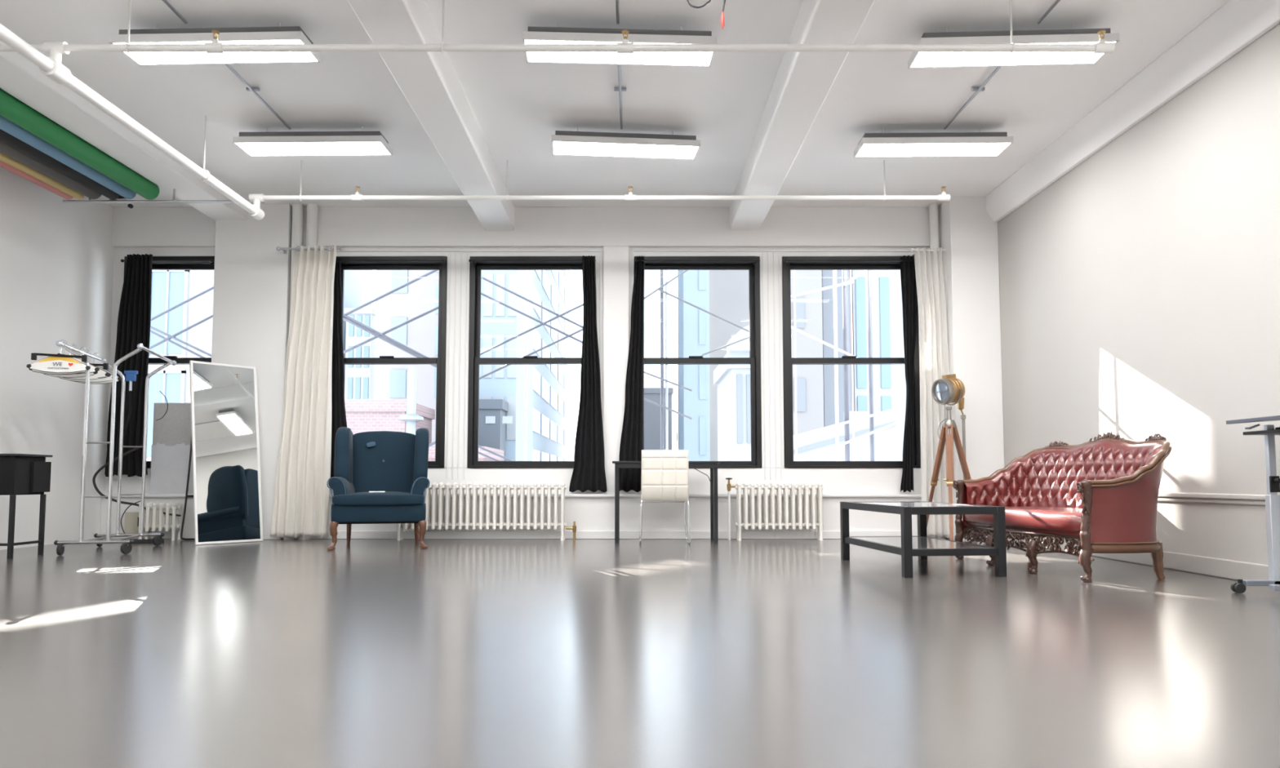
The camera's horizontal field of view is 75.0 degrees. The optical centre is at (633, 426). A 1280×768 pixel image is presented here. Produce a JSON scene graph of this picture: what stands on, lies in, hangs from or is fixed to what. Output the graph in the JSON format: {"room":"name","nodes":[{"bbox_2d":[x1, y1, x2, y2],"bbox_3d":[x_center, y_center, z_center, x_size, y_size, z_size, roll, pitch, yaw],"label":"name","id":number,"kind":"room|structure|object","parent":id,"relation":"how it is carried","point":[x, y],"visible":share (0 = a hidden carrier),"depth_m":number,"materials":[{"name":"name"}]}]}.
{"room":"studio","nodes":[
{"label":"studio","id":0,"kind":"room"},
{"bbox_2d":[0,166,114,550],"bbox_3d":[-5.750,-0.978,2.692,0.300,3.550,13.050,0,-4,0],"label":"wall","id":1,"kind":"structure","parent":0,"point":[56,257],"depth_m":8.04,"materials":[{"name":"paint"}]},
{"bbox_2d":[100,195,1004,541],"bbox_3d":[-0.920,-0.590,8.860,9.972,3.562,0.690,0,-4,0],"label":"wall","id":2,"kind":"structure","parent":0,"point":[251,321],"depth_m":8.84,"materials":[{"name":"paint"}]},
{"bbox_2d":[98,493,193,497],"bbox_3d":[-5.020,0.730,8.774,1.160,0.035,0.095,0,-4,0],"label":"trim","id":3,"kind":"structure","parent":2,"relation":"attached to","point":[106,495],"depth_m":8.73,"materials":[{"name":"paint"}]},
{"bbox_2d":[150,443,193,493],"bbox_3d":[-4.770,0.441,8.759,0.600,0.537,0.009,0,-4,0],"label":"board","id":4,"kind":"object","parent":3,"relation":"on","point":[169,464],"visible":0.66,"depth_m":8.75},
{"bbox_2d":[123,256,214,468],"bbox_3d":[-4.960,-0.689,8.975,1.040,2.284,0.152,0,-4,0],"label":"window","id":5,"kind":"structure","parent":2,"relation":"in","point":[157,265],"depth_m":8.97,"materials":[{"name":"black metal"}]},
{"bbox_2d":[120,258,213,265],"bbox_3d":[-4.975,-1.764,8.918,0.984,0.050,0.094,0,-4,0],"label":"curtain rod","id":6,"kind":"object","parent":5,"relation":"attached to","point":[211,260],"visible":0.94,"depth_m":8.88,"materials":[{"name":"black metal"}]},
{"bbox_2d":[104,253,152,476],"bbox_3d":[-5.291,-0.645,8.758,0.454,2.352,0.074,0,-4,0],"label":"curtain","id":7,"kind":"object","parent":6,"relation":"hanging from","point":[134,319],"visible":0.83,"depth_m":8.76,"materials":[{"name":"fabric"}]},
{"bbox_2d":[152,403,191,446],"bbox_3d":[-4.770,0.002,8.822,0.600,0.495,0.060,0,-4,0],"label":"board","id":8,"kind":"object","parent":5,"relation":"attached to","point":[174,428],"visible":0.56,"depth_m":8.79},
{"bbox_2d":[275,246,343,253],"bbox_3d":[-3.390,-1.858,8.773,0.706,0.050,0.123,0,-4,0],"label":"curtain rod","id":9,"kind":"object","parent":2,"relation":"attached to","point":[278,248],"visible":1,"depth_m":8.72,"materials":[{"name":"metal"}]},
{"bbox_2d":[270,244,337,537],"bbox_3d":[-3.412,-0.370,8.632,0.623,3.037,0.116,0,-4,0],"label":"curtain","id":10,"kind":"object","parent":9,"relation":"hanging from","point":[302,492],"visible":1,"depth_m":8.63,"materials":[{"name":"fabric"}]},
{"bbox_2d":[331,256,447,468],"bbox_3d":[-2.632,-0.689,8.975,1.245,2.284,0.152,0,-4,0],"label":"window","id":11,"kind":"structure","parent":2,"relation":"in","point":[440,361],"depth_m":8.95,"materials":[{"name":"black metal"}]},
{"bbox_2d":[336,258,444,265],"bbox_3d":[-2.625,-1.764,8.918,1.224,0.050,0.094,0,-4,0],"label":"curtain rod","id":12,"kind":"object","parent":11,"relation":"attached to","point":[442,260],"visible":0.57,"depth_m":8.88,"materials":[{"name":"black metal"}]},
{"bbox_2d":[330,257,346,477],"bbox_3d":[-3.109,-0.566,8.823,0.224,2.462,0.053,0,-4,0],"label":"curtain","id":13,"kind":"object","parent":12,"relation":"hanging from","point":[338,413],"visible":0.74,"depth_m":8.82,"materials":[{"name":"fabric"}]},
{"bbox_2d":[446,251,467,479],"bbox_3d":[-1.886,-0.657,8.903,0.190,2.450,0.012,0,-4,0],"label":"trim","id":14,"kind":"structure","parent":2,"relation":"attached to","point":[450,251],"depth_m":8.89,"materials":[{"name":"paint"}]},
{"bbox_2d":[336,248,602,404],"bbox_3d":[-1.900,-0.662,8.900,3.128,2.500,0.018,0,-4,0],"label":"trim","id":15,"kind":"structure","parent":2,"relation":"attached to","point":[600,251],"depth_m":8.97,"materials":[{"name":"paint"}]},
{"bbox_2d":[466,256,582,468],"bbox_3d":[-1.089,-0.689,8.975,1.345,2.284,0.152,0,-4,0],"label":"window","id":16,"kind":"structure","parent":2,"relation":"in","point":[475,272],"depth_m":8.94,"materials":[{"name":"black metal"}]},
{"bbox_2d":[468,258,595,265],"bbox_3d":[-1.080,-1.764,8.918,1.354,0.050,0.094,0,-4,0],"label":"curtain rod","id":17,"kind":"object","parent":16,"relation":"attached to","point":[470,260],"visible":0.96,"depth_m":8.88,"materials":[{"name":"black metal"}]},
{"bbox_2d":[568,255,606,492],"bbox_3d":[-0.478,-0.562,8.813,0.395,2.512,0.064,0,-4,0],"label":"curtain","id":18,"kind":"object","parent":17,"relation":"hanging from","point":[588,473],"visible":1,"depth_m":8.79,"materials":[{"name":"fabric"}]},
{"bbox_2d":[283,530,935,539],"bbox_3d":[-0.195,1.138,8.728,6.930,0.085,0.035,0,-4,0],"label":"baseboard","id":19,"kind":"structure","parent":2,"relation":"attached to","point":[341,535],"depth_m":8.71,"materials":[{"name":"paint"}]},
{"bbox_2d":[329,493,920,497],"bbox_3d":[-0.195,0.730,8.774,6.930,0.035,0.095,0,-4,0],"label":"trim","id":20,"kind":"structure","parent":2,"relation":"attached to","point":[512,495],"depth_m":8.73,"materials":[{"name":"paint"}]},
{"bbox_2d":[634,256,761,468],"bbox_3d":[0.682,-0.689,8.975,1.350,2.284,0.152,0,-4,0],"label":"window","id":21,"kind":"structure","parent":2,"relation":"in","point":[754,359],"depth_m":8.95,"materials":[{"name":"black metal"}]},
{"bbox_2d":[635,258,759,265],"bbox_3d":[0.680,-1.764,8.918,1.334,0.050,0.094,0,-4,0],"label":"curtain rod","id":22,"kind":"object","parent":21,"relation":"attached to","point":[636,260],"visible":0.97,"depth_m":8.88,"materials":[{"name":"black metal"}]},
{"bbox_2d":[618,255,644,492],"bbox_3d":[-0.039,-0.561,8.823,0.312,2.512,0.063,0,-4,0],"label":"curtain","id":23,"kind":"object","parent":22,"relation":"hanging from","point":[631,446],"visible":0.92,"depth_m":8.80,"materials":[{"name":"fabric"}]},
{"bbox_2d":[762,251,782,479],"bbox_3d":[1.478,-0.657,8.903,0.185,2.450,0.012,0,-4,0],"label":"trim","id":24,"kind":"structure","parent":2,"relation":"attached to","point":[762,251],"depth_m":8.90,"materials":[{"name":"paint"}]},
{"bbox_2d":[631,248,914,296],"bbox_3d":[1.565,-0.662,8.900,3.178,2.500,0.018,0,-4,0],"label":"trim","id":25,"kind":"structure","parent":2,"relation":"attached to","point":[633,250],"depth_m":8.97,"materials":[{"name":"paint"}]},
{"bbox_2d":[782,256,920,468],"bbox_3d":[2.325,-0.689,8.975,1.450,2.284,0.152,0,-4,0],"label":"window","id":26,"kind":"structure","parent":2,"relation":"in","point":[788,360],"depth_m":8.94,"materials":[{"name":"black metal"}]},
{"bbox_2d":[785,258,911,265],"bbox_3d":[2.330,-1.764,8.918,1.434,0.050,0.094,0,-4,0],"label":"curtain rod","id":27,"kind":"object","parent":26,"relation":"attached to","point":[786,260],"visible":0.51,"depth_m":8.88,"materials":[{"name":"black metal"}]},
{"bbox_2d":[899,255,917,492],"bbox_3d":[2.913,-0.562,8.803,0.252,2.512,0.058,0,-4,0],"label":"curtain","id":28,"kind":"object","parent":27,"relation":"hanging from","point":[908,276],"visible":0.97,"depth_m":8.81,"materials":[{"name":"fabric"}]},
{"bbox_2d":[914,247,951,537],"bbox_3d":[3.175,-0.360,8.640,0.465,3.017,0.080,0,-4,0],"label":"curtain","id":29,"kind":"object","parent":2,"relation":"attached to","point":[931,267],"visible":0.77,"depth_m":8.65,"materials":[{"name":"fabric"}]},
{"bbox_2d":[0,0,1229,206],"bbox_3d":[-0.920,-2.849,2.809,9.960,0.200,13.050,0,-4,0],"label":"ceiling","id":30,"kind":"structure","parent":0,"point":[517,105],"depth_m":6.30,"materials":[{"name":"paint"}]},
{"bbox_2d":[0,40,248,220],"bbox_3d":[-4.280,-2.663,2.748,0.360,0.180,12.350,0,-4,0],"label":"beam","id":31,"kind":"structure","parent":30,"relation":"attached to","point":[20,77],"depth_m":6.65,"materials":[{"name":"paint"}]},
{"bbox_2d":[0,23,264,219],"bbox_3d":[-3.450,-2.517,2.148,0.109,0.546,11.132,0,-4,0],"label":"pipe","id":32,"kind":"object","parent":30,"relation":"hanging from","point":[49,66],"visible":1,"depth_m":5.50,"materials":[{"name":"metal"}]},
{"bbox_2d":[62,188,264,208],"bbox_3d":[-4.450,-2.244,7.893,1.900,0.370,0.046,0,-4,0],"label":"rack","id":33,"kind":"object","parent":30,"relation":"hanging from","point":[121,199],"visible":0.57,"depth_m":7.88,"materials":[{"name":"metal"}]},
{"bbox_2d":[0,160,73,199],"bbox_3d":[-5.315,-2.262,6.493,0.090,0.090,2.747,0,-4,0],"label":"roll","id":34,"kind":"object","parent":33,"relation":"on","point":[2,164],"visible":0.54,"depth_m":7.35,"materials":[{"name":"pink paper"}]},
{"bbox_2d":[0,151,84,199],"bbox_3d":[-5.215,-2.262,6.493,0.084,0.084,2.747,0,-4,0],"label":"roll","id":35,"kind":"object","parent":33,"relation":"on","point":[3,157],"visible":0.63,"depth_m":7.29,"materials":[{"name":"yellow paper"}]},
{"bbox_2d":[0,140,102,199],"bbox_3d":[-5.080,-2.302,6.496,0.160,0.160,2.747,0,-4,0],"label":"roll","id":36,"kind":"object","parent":33,"relation":"on","point":[6,149],"visible":0.51,"depth_m":7.17,"materials":[{"name":"grey paper"}]},
{"bbox_2d":[0,128,120,199],"bbox_3d":[-4.900,-2.312,6.497,0.180,0.180,2.747,0,-4,0],"label":"roll","id":37,"kind":"object","parent":33,"relation":"on","point":[5,137],"visible":0.45,"depth_m":7.02,"materials":[{"name":"black paper"}]},
{"bbox_2d":[0,115,136,199],"bbox_3d":[-4.745,-2.282,6.495,0.120,0.120,2.747,0,-4,0],"label":"roll","id":38,"kind":"object","parent":33,"relation":"on","point":[6,125],"visible":0.72,"depth_m":6.88,"materials":[{"name":"blue paper"}]},
{"bbox_2d":[0,88,159,199],"bbox_3d":[-4.550,-2.302,6.496,0.170,0.170,2.747,0,-4,0],"label":"roll","id":39,"kind":"object","parent":33,"relation":"on","point":[11,108],"visible":0.96,"depth_m":6.67,"materials":[{"name":"green paper"}]},
{"bbox_2d":[121,51,320,66],"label":"ceiling light","id":40,"kind":"object","parent":30,"relation":"attached to","point":[141,58],"depth_m":5.42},
{"bbox_2d":[114,40,317,63],"bbox_3d":[-2.670,-2.406,5.352,1.190,0.006,0.270,0,-4,2],"label":"diffuser","id":41,"kind":"object","parent":40,"relation":"attached to","point":[139,57],"depth_m":5.40,"materials":[{"name":"plastic"}]},
{"bbox_2d":[162,0,290,128],"bbox_3d":[-2.840,-2.789,1.789,0.090,0.032,10.220,0,-4,0],"label":"conduit","id":42,"kind":"object","parent":30,"relation":"attached to","point":[249,88],"visible":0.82,"depth_m":6.12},
{"bbox_2d":[232,126,392,156],"bbox_3d":[-2.650,-2.395,6.924,1.224,0.190,0.304,0,-4,1],"label":"ceiling light","id":43,"kind":"object","parent":30,"relation":"attached to","point":[264,144],"visible":1,"depth_m":6.82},
{"bbox_2d":[235,142,390,155],"bbox_3d":[-2.650,-2.307,6.918,1.190,0.006,0.270,0,-4,1],"label":"diffuser","id":44,"kind":"object","parent":43,"relation":"attached to","point":[249,148],"depth_m":6.91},
{"bbox_2d":[347,0,514,230],"bbox_3d":[-1.440,-2.620,2.795,0.320,0.260,12.450,0,-4,0],"label":"beam","id":45,"kind":"structure","parent":30,"relation":"attached to","point":[428,81],"depth_m":5.92,"materials":[{"name":"paint"}]},
{"bbox_2d":[0,0,1115,63],"bbox_3d":[-1.360,-2.366,4.988,8.440,0.490,0.068,0,-4,0],"label":"pipe","id":46,"kind":"object","parent":30,"relation":"hanging from","point":[55,50],"visible":0.98,"depth_m":4.96,"materials":[{"name":"metal"}]},
{"bbox_2d":[248,160,950,208],"bbox_3d":[-0.310,-2.199,7.643,6.400,0.490,0.068,0,-4,0],"label":"pipe","id":47,"kind":"object","parent":30,"relation":"hanging from","point":[256,199],"visible":0.99,"depth_m":7.62,"materials":[{"name":"metal"}]},
{"bbox_2d":[521,22,717,66],"bbox_3d":[-0.090,-2.493,5.367,1.224,0.190,0.304,0,-4,-3],"label":"ceiling light","id":48,"kind":"object","parent":30,"relation":"attached to","point":[535,35],"visible":0.92,"depth_m":5.27,"materials":[{"name":"plastic"}]},
{"bbox_2d":[524,40,712,65],"bbox_3d":[-0.090,-2.405,5.362,1.190,0.006,0.270,0,-4,-3],"label":"diffuser","id":49,"kind":"object","parent":48,"relation":"attached to","point":[637,58],"depth_m":5.40,"materials":[{"name":"plastic"}]},
{"bbox_2d":[551,126,701,159],"bbox_3d":[-0.070,-2.393,6.954,1.224,0.190,0.304,0,-4,-5],"label":"ceiling light","id":50,"kind":"object","parent":30,"relation":"attached to","point":[569,143],"visible":1,"depth_m":6.87,"materials":[{"name":"plastic"}]},
{"bbox_2d":[553,141,698,158],"bbox_3d":[-0.070,-2.305,6.949,1.190,0.006,0.270,0,-4,-5],"label":"diffuser","id":51,"kind":"object","parent":50,"relation":"attached to","point":[642,149],"depth_m":6.92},
{"bbox_2d":[729,0,875,230],"bbox_3d":[1.190,-2.620,2.795,0.320,0.260,12.450,0,-4,0],"label":"ceiling beam","id":52,"kind":"structure","parent":30,"relation":"attached to","point":[803,80],"depth_m":5.90,"materials":[{"name":"paint"}]},
{"bbox_2d":[853,127,1013,157],"bbox_3d":[2.480,-2.394,6.944,1.224,0.190,0.304,0,-4,1],"label":"ceiling light","id":53,"kind":"object","parent":30,"relation":"attached to","point":[979,144],"visible":1,"depth_m":6.84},
{"bbox_2d":[856,142,1009,156],"bbox_3d":[2.480,-2.306,6.939,1.190,0.006,0.270,0,-4,1],"label":"diffuser","id":54,"kind":"object","parent":53,"relation":"attached to","point":[864,149],"depth_m":6.94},
{"bbox_2d":[943,0,1060,129],"bbox_3d":[2.570,-2.789,1.789,0.090,0.032,10.220,0,-4,0],"label":"conduit","id":55,"kind":"object","parent":30,"relation":"attached to","point":[981,88],"visible":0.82,"depth_m":6.16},
{"bbox_2d":[907,51,1106,68],"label":"ceiling light","id":56,"kind":"object","parent":30,"relation":"attached to","point":[918,60],"depth_m":5.44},
{"bbox_2d":[911,41,1115,66],"bbox_3d":[2.430,-2.404,5.382,1.190,0.006,0.270,0,-4,3],"label":"diffuser","id":57,"kind":"object","parent":56,"relation":"attached to","point":[918,59],"depth_m":5.42,"materials":[{"name":"plastic"}]},
{"bbox_2d":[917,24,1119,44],"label":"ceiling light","id":58,"kind":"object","parent":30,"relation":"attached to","point":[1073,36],"depth_m":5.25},
{"bbox_2d":[0,538,1279,767],"bbox_3d":[-0.920,0.893,2.574,9.960,0.200,13.050,0,-4,0],"label":"floor","id":59,"kind":"structure","parent":0,"point":[283,653],"depth_m":2.97,"materials":[{"name":"concrete"}]},
{"bbox_2d":[0,453,53,559],"bbox_3d":[-5.210,0.642,6.773,0.680,0.828,0.400,0,-4,0],"label":"console","id":60,"kind":"object","parent":59,"relation":"on","point":[20,473],"visible":1,"depth_m":6.70,"materials":[{"name":"paint"}]},
{"bbox_2d":[53,340,176,555],"bbox_3d":[-4.594,0.212,7.416,0.648,1.769,1.086,1,-4,-15],"label":"clothes rack","id":61,"kind":"object","parent":59,"relation":"on","point":[126,548],"visible":1,"depth_m":7.03,"materials":[{"name":"silver metal"}]},
{"bbox_2d":[26,341,90,373],"bbox_3d":[-4.758,-0.577,6.919,0.464,0.280,0.074,1,-4,-15],"label":"hanger","id":62,"kind":"object","parent":61,"relation":"hanging from","point":[49,364],"visible":1,"depth_m":6.89,"materials":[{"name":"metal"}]},
{"bbox_2d":[137,502,182,540],"bbox_3d":[-4.880,0.978,8.596,0.408,0.388,0.154,0,-4,0],"label":"radiator","id":63,"kind":"object","parent":59,"relation":"on","point":[154,519],"visible":0.94,"depth_m":8.54,"materials":[{"name":"metal"}]},
{"bbox_2d":[189,360,262,545],"bbox_3d":[-4.041,0.256,8.282,0.280,1.784,0.654,-3,-5,40],"label":"mirror","id":64,"kind":"object","parent":59,"relation":"on","point":[227,482],"visible":1,"depth_m":8.27,"materials":[{"name":"white paint"}]},
{"bbox_2d":[284,203,303,539],"bbox_3d":[-3.585,-0.594,8.795,0.110,3.550,0.110,0,-4,0],"label":"riser pipe","id":65,"kind":"object","parent":59,"relation":"on","point":[297,208],"visible":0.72,"depth_m":8.84,"materials":[{"name":"metal"}]},
{"bbox_2d":[298,203,318,539],"bbox_3d":[-3.430,-0.594,8.795,0.110,3.550,0.110,0,-4,0],"label":"riser pipe","id":66,"kind":"object","parent":59,"relation":"on","point":[312,208],"visible":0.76,"depth_m":8.85,"materials":[{"name":"metal"}]},
{"bbox_2d":[326,426,430,550],"bbox_3d":[-2.362,0.564,7.817,0.885,1.125,0.755,1,-4,-13],"label":"armchair","id":67,"kind":"object","parent":59,"relation":"on","point":[380,477],"visible":1,"depth_m":7.82,"materials":[{"name":"blue fabric"}]},
{"bbox_2d":[332,491,423,505],"bbox_3d":[-2.346,0.669,7.745,0.790,0.128,0.620,1,-4,-13],"label":"seat cushion","id":68,"kind":"object","parent":67,"relation":"on","point":[339,498],"depth_m":7.46,"materials":[{"name":"blue fabric"}]},
{"bbox_2d":[396,482,576,540],"bbox_3d":[-1.514,0.875,8.602,1.852,0.593,0.154,0,-4,0],"label":"radiator","id":69,"kind":"object","parent":59,"relation":"on","point":[434,486],"visible":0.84,"depth_m":8.55,"materials":[{"name":"metal"}]},
{"bbox_2d":[639,449,690,544],"bbox_3d":[0.300,0.693,8.185,0.489,0.905,0.514,0,-4,0],"label":"dining chair","id":70,"kind":"object","parent":59,"relation":"on","point":[664,478],"visible":1,"depth_m":7.96,"materials":[{"name":"beige leather"}]},
{"bbox_2d":[612,461,720,543],"bbox_3d":[0.323,0.757,8.359,1.065,0.804,0.440,0,-4,0],"label":"desk","id":71,"kind":"object","parent":59,"relation":"on","point":[713,465],"visible":0.96,"depth_m":8.17,"materials":[{"name":"black paint"}]},
{"bbox_2d":[725,477,823,540],"bbox_3d":[1.452,0.852,8.604,1.004,0.640,0.154,0,-4,0],"label":"radiator","id":72,"kind":"object","parent":59,"relation":"on","point":[798,486],"visible":1,"depth_m":8.55,"materials":[{"name":"metal"}]},
{"bbox_2d":[840,501,1006,577],"bbox_3d":[2.010,0.780,5.953,0.682,0.451,1.222,0,-4,-5],"label":"coffee table","id":73,"kind":"object","parent":59,"relation":"on","point":[906,545],"visible":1,"depth_m":5.40,"materials":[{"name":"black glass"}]},
{"bbox_2d":[852,536,991,548],"bbox_3d":[2.010,0.836,5.949,0.576,0.018,1.120,0,-4,-5],"label":"shelf","id":74,"kind":"object","parent":73,"relation":"attached to","point":[918,542],"depth_m":5.91,"materials":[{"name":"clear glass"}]},
{"bbox_2d":[928,203,946,539],"bbox_3d":[3.200,-0.595,8.785,0.090,3.550,0.090,0,-4,0],"label":"riser pipe","id":75,"kind":"object","parent":59,"relation":"on","point":[933,207],"visible":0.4,"depth_m":8.85,"materials":[{"name":"metal"}]},
{"bbox_2d":[926,373,986,542],"bbox_3d":[3.158,0.311,8.097,0.588,1.656,0.587,0,-4,0],"label":"tripod floor lamp","id":76,"kind":"object","parent":59,"relation":"on","point":[947,389],"visible":0.89,"depth_m":8.11,"materials":[{"name":"brown wood"}]},
{"bbox_2d":[952,430,1172,582],"bbox_3d":[3.009,0.518,5.891,0.837,0.980,1.629,0,-4,-7],"label":"settee","id":77,"kind":"object","parent":59,"relation":"on","point":[1101,494],"visible":0.92,"depth_m":5.58,"materials":[{"name":"red leather"}]},
{"bbox_2d":[964,506,1082,533],"bbox_3d":[2.906,0.644,5.870,0.618,0.140,1.413,0,-4,-7],"label":"seat cushion","id":78,"kind":"object","parent":77,"relation":"on","point":[1028,519],"depth_m":5.58,"materials":[{"name":"red leather"}]},
{"bbox_2d":[1226,415,1279,593],"bbox_3d":[3.510,0.409,4.313,0.400,0.983,0.840,0,-4,0],"label":"table","id":79,"kind":"object","parent":59,"relation":"on","point":[1272,498],"visible":1,"depth_m":4.61,"materials":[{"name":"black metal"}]},
{"bbox_2d":[997,22,1279,564],"bbox_3d":[3.910,-0.978,2.692,0.300,3.550,13.050,0,-4,0],"label":"wall","id":80,"kind":"structure","parent":0,"point":[1140,288],"depth_m":5.79,"materials":[{"name":"paint"}]},
{"bbox_2d":[986,0,1279,222],"bbox_3d":[3.700,-2.624,2.600,0.120,0.275,12.060,0,-4,0],"label":"beam","id":81,"kind":"structure","parent":80,"relation":"attached to","point":[1237,24],"depth_m":5.98,"materials":[{"name":"paint"}]},
{"bbox_2d":[1007,537,1268,580],"bbox_3d":[3.748,0.722,2.389,0.025,0.120,12.060,0,-4,0],"label":"baseboard","id":82,"kind":"structure","parent":80,"relation":"attached to","point":[1206,566],"depth_m":5.50,"materials":[{"name":"paint"}]},
{"bbox_2d":[1157,492,1265,506],"bbox_3d":[3.749,0.280,2.417,0.039,0.065,12.060,0,-4,0],"label":"trim","id":83,"kind":"structure","parent":80,"relation":"attached to","point":[1207,498],"depth_m":5.37,"materials":[{"name":"paint"}]},
{"label":"outside","id":84,"kind":"structure","parent":0,"visible":0},
{"bbox_3d":[0.000,18.767,63.697,120.000,0.200,110.500,0,-4,0],"label":"ground","id":85,"kind":"structure","parent":84,"visible":0},
{"bbox_2d":[146,270,213,461],"bbox_3d":[-15.600,4.503,31.279,7.000,24.200,5.200,0,-4,0],"label":"building","id":86,"kind":"structure","parent":85,"relation":"on","point":[170,288],"depth_m":29.25,"materials":[{"name":"white"}]},
{"bbox_2d":[149,286,213,357],"bbox_3d":[-5.450,5.750,9.691,1.942,19.000,0.099,0,-4,0],"label":"scaffold","id":87,"kind":"object","parent":85,"relation":"on","point":[170,336],"visible":0.25,"depth_m":10.08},
{"bbox_2d":[342,270,372,378],"bbox_3d":[-24.750,-1.678,62.829,7.700,40.500,7.000,0,-4,0],"label":"building","id":88,"kind":"structure","parent":85,"relation":"on","point":[357,283],"depth_m":62.95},
{"bbox_2d":[344,307,375,399],"bbox_3d":[-19.300,5.158,60.796,2.000,26.600,6.200,0,-4,0],"label":"building","id":89,"kind":"structure","parent":85,"relation":"on","point":[359,379],"depth_m":58.42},
{"bbox_2d":[373,270,382,399],"bbox_3d":[-15.950,0.203,56.900,3.100,36.000,2.600,0,-4,0],"label":"building","id":90,"kind":"structure","parent":85,"relation":"on","point":[379,273],"depth_m":56.11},
{"bbox_2d":[344,400,435,446],"bbox_3d":[-10.025,7.903,31.566,3.750,17.450,4.200,0,-4,0],"label":"building","id":91,"kind":"structure","parent":85,"relation":"on","point":[362,415],"depth_m":30.06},
{"bbox_2d":[343,270,438,447],"bbox_3d":[-3.050,5.750,9.691,1.942,19.000,0.099,0,-4,0],"label":"scaffold","id":92,"kind":"object","parent":85,"relation":"on","point":[382,335],"visible":0.22,"depth_m":10.08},
{"bbox_2d":[379,270,439,446],"bbox_3d":[-12.325,-0.161,51.111,4.350,36.000,8.200,0,-4,0],"label":"building","id":93,"kind":"structure","parent":85,"relation":"on","point":[420,335],"depth_m":47.42,"materials":[{"name":"concrete"}]},
{"bbox_2d":[478,399,512,461],"bbox_3d":[-6.550,7.866,34.574,3.100,17.900,1.600,0,-4,0],"label":"building","id":94,"kind":"structure","parent":85,"relation":"on","point":[493,420],"depth_m":34.35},
{"bbox_2d":[479,270,533,461],"bbox_3d":[-6.650,-4.907,39.386,3.300,44.000,6.200,0,-4,0],"label":"building","id":95,"kind":"structure","parent":85,"relation":"on","point":[500,323],"depth_m":36.37,"materials":[{"name":"white"}]},
{"bbox_2d":[478,275,583,461],"bbox_3d":[-1.110,5.750,9.692,1.862,19.000,0.096,0,-4,0],"label":"scaffold","id":96,"kind":"object","parent":85,"relation":"on","point":[557,315],"visible":0.24,"depth_m":10.08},
{"bbox_2d":[532,270,569,461],"bbox_3d":[-7.825,-4.649,59.409,4.350,46.000,30.200,0,-4,0],"label":"building","id":97,"kind":"structure","parent":85,"relation":"on","point":[550,424],"depth_m":57.72,"materials":[{"name":"white"}]},
{"bbox_2d":[644,387,673,449],"bbox_3d":[1.325,8.066,65.623,3.250,21.400,8.200,0,-4,0],"label":"building","id":98,"kind":"structure","parent":85,"relation":"on","point":[651,411],"depth_m":62.15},
{"bbox_2d":[675,270,710,461],"bbox_3d":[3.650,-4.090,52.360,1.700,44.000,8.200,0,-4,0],"label":"building","id":99,"kind":"structure","parent":85,"relation":"on","point":[693,435],"depth_m":48.39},
{"bbox_2d":[644,270,749,449],"bbox_3d":[0.818,5.750,9.693,1.442,19.000,0.094,0,-4,0],"label":"scaffold","id":100,"kind":"object","parent":85,"relation":"on","point":[660,288],"visible":0.48,"depth_m":10.10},
{"bbox_2d":[709,270,749,461],"bbox_3d":[6.550,-3.619,59.845,3.500,44.000,5.200,0,-4,0],"label":"building","id":101,"kind":"structure","parent":85,"relation":"on","point":[729,295],"depth_m":57.61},
{"bbox_2d":[713,351,751,461],"bbox_3d":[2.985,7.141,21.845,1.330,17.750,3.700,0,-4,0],"label":"building","id":102,"kind":"structure","parent":85,"relation":"on","point":[732,381],"depth_m":20.59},
{"bbox_2d":[726,325,749,353],"bbox_3d":[2.955,-2.259,20.557,1.250,0.850,0.650,0,-4,0],"label":"roof canopy","id":103,"kind":"object","parent":102,"relation":"on","point":[742,346],"visible":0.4,"depth_m":20.22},
{"bbox_2d":[790,270,823,438],"bbox_3d":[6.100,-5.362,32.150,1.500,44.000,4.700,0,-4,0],"label":"building","id":104,"kind":"structure","parent":85,"relation":"on","point":[809,316],"depth_m":29.73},
{"bbox_2d":[822,270,851,426],"bbox_3d":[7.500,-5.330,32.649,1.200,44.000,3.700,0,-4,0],"label":"building","id":105,"kind":"structure","parent":85,"relation":"on","point":[827,275],"depth_m":30.75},
{"bbox_2d":[791,270,898,461],"bbox_3d":[2.482,5.750,9.695,1.410,19.000,0.106,0,-4,0],"label":"scaffold","id":106,"kind":"object","parent":85,"relation":"on","point":[846,422],"visible":0.49,"depth_m":10.09,"materials":[{"name":"metal"}]},
{"bbox_2d":[848,270,906,461],"bbox_3d":[9.425,-5.252,33.897,2.550,44.000,5.200,0,-4,0],"label":"building","id":107,"kind":"structure","parent":85,"relation":"on","point":[889,380],"depth_m":31.24,"materials":[{"name":"white"}]},
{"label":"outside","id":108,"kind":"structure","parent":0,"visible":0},
{"bbox_2d":[793,270,797,461],"bbox_3d":[2.030,-0.714,10.466,0.024,8.000,0.024,0,-4,0],"label":"drainpipe","id":109,"kind":"object","parent":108,"point":[794,302],"visible":0.31,"depth_m":10.46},
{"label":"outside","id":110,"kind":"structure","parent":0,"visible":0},
{"bbox_2d":[849,270,854,461],"bbox_3d":[2.745,-0.714,10.466,0.024,8.000,0.024,0,-4,0],"label":"drainpipe","id":111,"kind":"object","parent":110,"point":[851,285],"visible":0.31,"depth_m":10.46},
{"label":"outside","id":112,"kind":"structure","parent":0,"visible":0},
{"bbox_2d":[397,366,423,435],"bbox_3d":[-7.500,0.690,28.012,0.840,5.400,0.840,0,-4,0],"label":"flue","id":113,"kind":"object","parent":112,"point":[410,417],"visible":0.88,"depth_m":27.97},
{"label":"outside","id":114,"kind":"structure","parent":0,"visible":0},
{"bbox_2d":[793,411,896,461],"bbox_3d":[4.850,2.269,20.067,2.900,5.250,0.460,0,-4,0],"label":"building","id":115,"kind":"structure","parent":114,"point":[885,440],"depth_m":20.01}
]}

